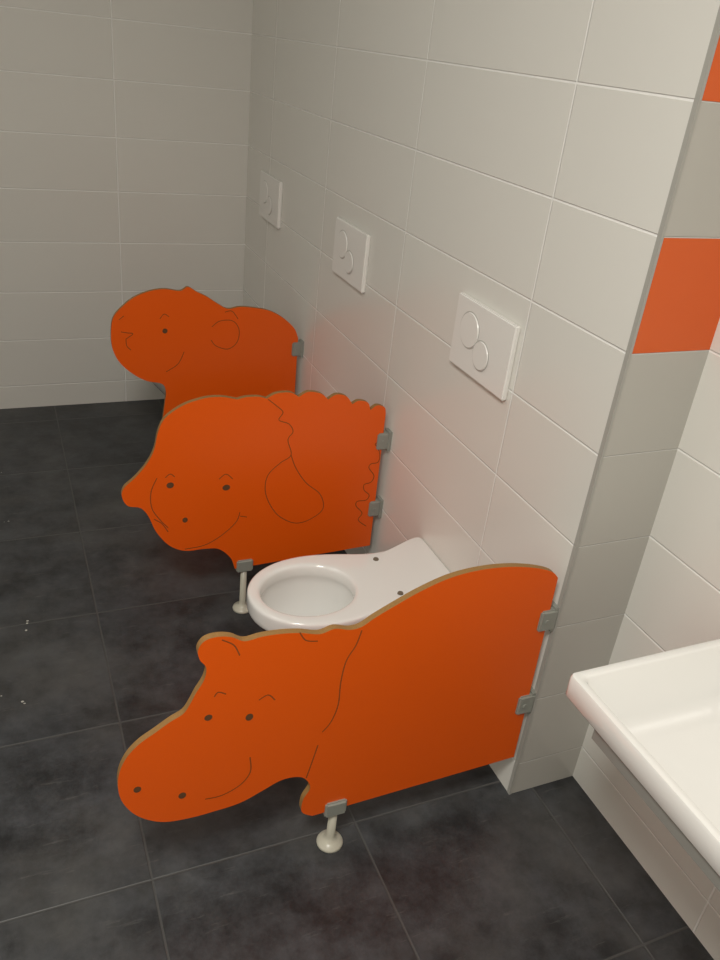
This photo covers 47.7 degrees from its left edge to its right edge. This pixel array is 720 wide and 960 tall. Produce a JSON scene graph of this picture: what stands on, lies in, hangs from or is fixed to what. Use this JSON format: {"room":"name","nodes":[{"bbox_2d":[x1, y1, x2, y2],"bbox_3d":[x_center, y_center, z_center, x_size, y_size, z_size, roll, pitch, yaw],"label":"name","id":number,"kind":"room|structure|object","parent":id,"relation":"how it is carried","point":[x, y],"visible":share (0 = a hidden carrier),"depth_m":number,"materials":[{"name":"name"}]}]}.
{"room":"public restroom","nodes":[
{"label":"public restroom","id":0,"kind":"room"},
{"bbox_2d":[0,0,252,408],"bbox_3d":[-1.604,-1.440,2.791,2.500,2.600,0.100,-6,31,-22],"label":"wall","id":1,"kind":"structure","parent":0,"point":[124,124],"depth_m":3.19,"materials":[{"name":"white tile"}]},
{"bbox_2d":[0,399,713,959],"bbox_3d":[-0.682,0.948,1.439,2.883,0.100,5.219,-6,31,-22],"label":"floor","id":2,"kind":"structure","parent":0,"point":[458,866],"depth_m":1.79,"materials":[{"name":"tile"}]},
{"bbox_2d":[232,571,342,853],"bbox_3d":[-0.202,0.523,2.068,0.092,0.143,0.893,-6,31,-22],"label":"support legs","id":3,"kind":"object","parent":2,"relation":"on","point":[329,840],"depth_m":1.75,"materials":[{"name":"beige plastic"}]},
{"bbox_2d":[236,559,252,572],"bbox_3d":[-0.337,0.244,2.363,0.048,0.040,0.028,-6,31,-22],"label":"clamp","id":4,"kind":"object","parent":3,"relation":"attached to","point":[242,565],"visible":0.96,"depth_m":2.35,"materials":[{"name":"grey plastic"}]},
{"bbox_2d":[323,798,346,817],"bbox_3d":[-0.054,0.682,1.708,0.048,0.040,0.028,-6,31,-22],"label":"clamp","id":5,"kind":"object","parent":3,"relation":"attached to","point":[337,807],"visible":0.68,"depth_m":1.70,"materials":[{"name":"grey plastic"}]},
{"bbox_2d":[243,0,719,789],"bbox_3d":[0.134,-1.006,2.366,0.283,2.600,2.511,-6,31,-22],"label":"wall","id":6,"kind":"structure","parent":0,"point":[519,158],"depth_m":1.85,"materials":[{"name":"white tile"}]},
{"bbox_2d":[152,382,164,394],"bbox_3d":[-0.642,-0.375,3.339,0.525,0.313,0.303,-6,31,-22],"label":"toilet","id":7,"kind":"object","parent":6,"relation":"attached to","point":[159,386],"visible":0.02,"depth_m":3.20,"materials":[{"name":"white ceramic"}]},
{"bbox_2d":[110,286,297,417],"bbox_3d":[-0.536,-0.366,2.875,0.652,0.644,0.013,-6,31,-22],"label":"panel","id":8,"kind":"object","parent":6,"relation":"attached to","point":[261,362],"visible":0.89,"depth_m":2.81,"materials":[{"name":"orange laminate"}]},
{"bbox_2d":[119,311,239,371],"bbox_3d":[-0.608,-0.469,2.769,0.406,0.213,0.001,-6,31,-22],"label":"engraving","id":9,"kind":"object","parent":8,"relation":"attached to","point":[164,330],"visible":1,"depth_m":2.79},
{"bbox_2d":[121,390,385,568],"bbox_3d":[-0.282,0.010,2.249,0.731,0.543,0.013,-6,31,-22],"label":"panel","id":10,"kind":"object","parent":6,"relation":"attached to","point":[201,440],"visible":1,"depth_m":2.23,"materials":[{"name":"orange laminate"}]},
{"bbox_2d":[150,399,379,548],"bbox_3d":[-0.244,-0.021,2.240,0.658,0.441,0.001,-6,31,-22],"label":"engraving","id":11,"kind":"object","parent":10,"relation":"attached to","point":[169,485],"visible":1,"depth_m":2.24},
{"bbox_2d":[259,170,282,228],"bbox_3d":[-0.344,-1.073,3.108,0.016,0.168,0.248,-6,31,-22],"label":"flush plate","id":12,"kind":"object","parent":6,"relation":"attached to","point":[270,199],"visible":1,"depth_m":3.08,"materials":[{"name":"white plastic"}]},
{"bbox_2d":[292,339,303,357],"bbox_3d":[-0.230,-0.478,2.955,0.042,0.060,0.032,-6,31,-22],"label":"hinge","id":13,"kind":"object","parent":6,"relation":"attached to","point":[297,347],"visible":1,"depth_m":2.94,"materials":[{"name":"grey plastic"}]},
{"bbox_2d":[246,537,450,630],"bbox_3d":[-0.034,0.384,2.075,0.525,0.313,0.303,-6,31,-22],"label":"toilet","id":14,"kind":"object","parent":6,"relation":"attached to","point":[312,592],"visible":0.52,"depth_m":2.05,"materials":[{"name":"white ceramic"}]},
{"bbox_2d":[332,217,370,292],"bbox_3d":[-0.031,-0.682,2.456,0.016,0.168,0.248,-6,31,-22],"label":"flush plate","id":15,"kind":"object","parent":6,"relation":"attached to","point":[351,244],"visible":1,"depth_m":2.43,"materials":[{"name":"white plastic"}]},
{"bbox_2d":[368,495,383,517],"bbox_3d":[0.042,0.082,2.448,0.042,0.060,0.032,-6,31,-22],"label":"hinge","id":16,"kind":"object","parent":6,"relation":"attached to","point":[375,507],"visible":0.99,"depth_m":2.44,"materials":[{"name":"grey plastic"}]},
{"bbox_2d":[376,428,392,450],"bbox_3d":[0.065,-0.115,2.341,0.042,0.060,0.032,-6,31,-22],"label":"hinge","id":17,"kind":"object","parent":6,"relation":"attached to","point":[384,440],"visible":0.98,"depth_m":2.33,"materials":[{"name":"grey plastic"}]},
{"bbox_2d":[449,292,520,400],"bbox_3d":[0.273,-0.303,1.825,0.016,0.168,0.248,-6,31,-22],"label":"flush plate","id":18,"kind":"object","parent":6,"relation":"attached to","point":[484,341],"visible":1,"depth_m":1.80,"materials":[{"name":"white plastic"}]},
{"bbox_2d":[515,686,535,714],"bbox_3d":[0.359,0.487,1.791,0.042,0.060,0.031,-6,31,-22],"label":"hinge","id":19,"kind":"object","parent":6,"relation":"attached to","point":[525,703],"visible":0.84,"depth_m":1.78,"materials":[{"name":"grey plastic"}]},
{"bbox_2d":[537,600,558,631],"bbox_3d":[0.383,0.285,1.681,0.042,0.060,0.031,-6,31,-22],"label":"hinge","id":20,"kind":"object","parent":6,"relation":"attached to","point":[547,620],"visible":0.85,"depth_m":1.67,"materials":[{"name":"grey plastic"}]},
{"bbox_2d":[507,6,719,794],"bbox_3d":[0.485,-0.393,1.314,0.006,2.600,0.010,-6,31,-22],"label":"trim","id":21,"kind":"structure","parent":6,"relation":"attached to","point":[715,35],"depth_m":1.40,"materials":[{"name":"silver metal"}]},
{"bbox_2d":[511,36,719,793],"bbox_3d":[0.568,-0.402,1.349,0.182,2.600,0.008,-6,31,-22],"label":"wall","id":22,"kind":"structure","parent":0,"point":[681,316],"depth_m":1.52,"materials":[{"name":"grey tile"}]},
{"bbox_2d":[117,563,557,821],"bbox_3d":[-0.022,0.439,1.578,0.872,0.570,0.013,-6,31,-22],"label":"panel","id":23,"kind":"object","parent":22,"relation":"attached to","point":[434,679],"visible":1,"depth_m":1.56,"materials":[{"name":"orange laminate"}]},
{"bbox_2d":[133,630,361,799],"bbox_3d":[-0.203,0.435,1.480,0.415,0.394,0.001,-6,31,-22],"label":"engraving","id":24,"kind":"object","parent":23,"relation":"attached to","point":[249,717],"visible":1,"depth_m":1.50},
{"bbox_2d":[573,319,719,959],"bbox_3d":[1.214,0.227,0.329,0.100,2.600,2.700,-6,31,-22],"label":"wall","id":25,"kind":"structure","parent":0,"point":[674,602],"depth_m":1.63,"materials":[{"name":"white tile"}]},
{"bbox_2d":[566,639,719,891],"bbox_3d":[0.688,0.577,1.067,0.375,0.130,0.938,-6,31,-22],"label":"basin","id":26,"kind":"object","parent":25,"relation":"attached to","point":[655,717],"visible":1,"depth_m":1.34,"materials":[{"name":"white ceramic"}]}
]}

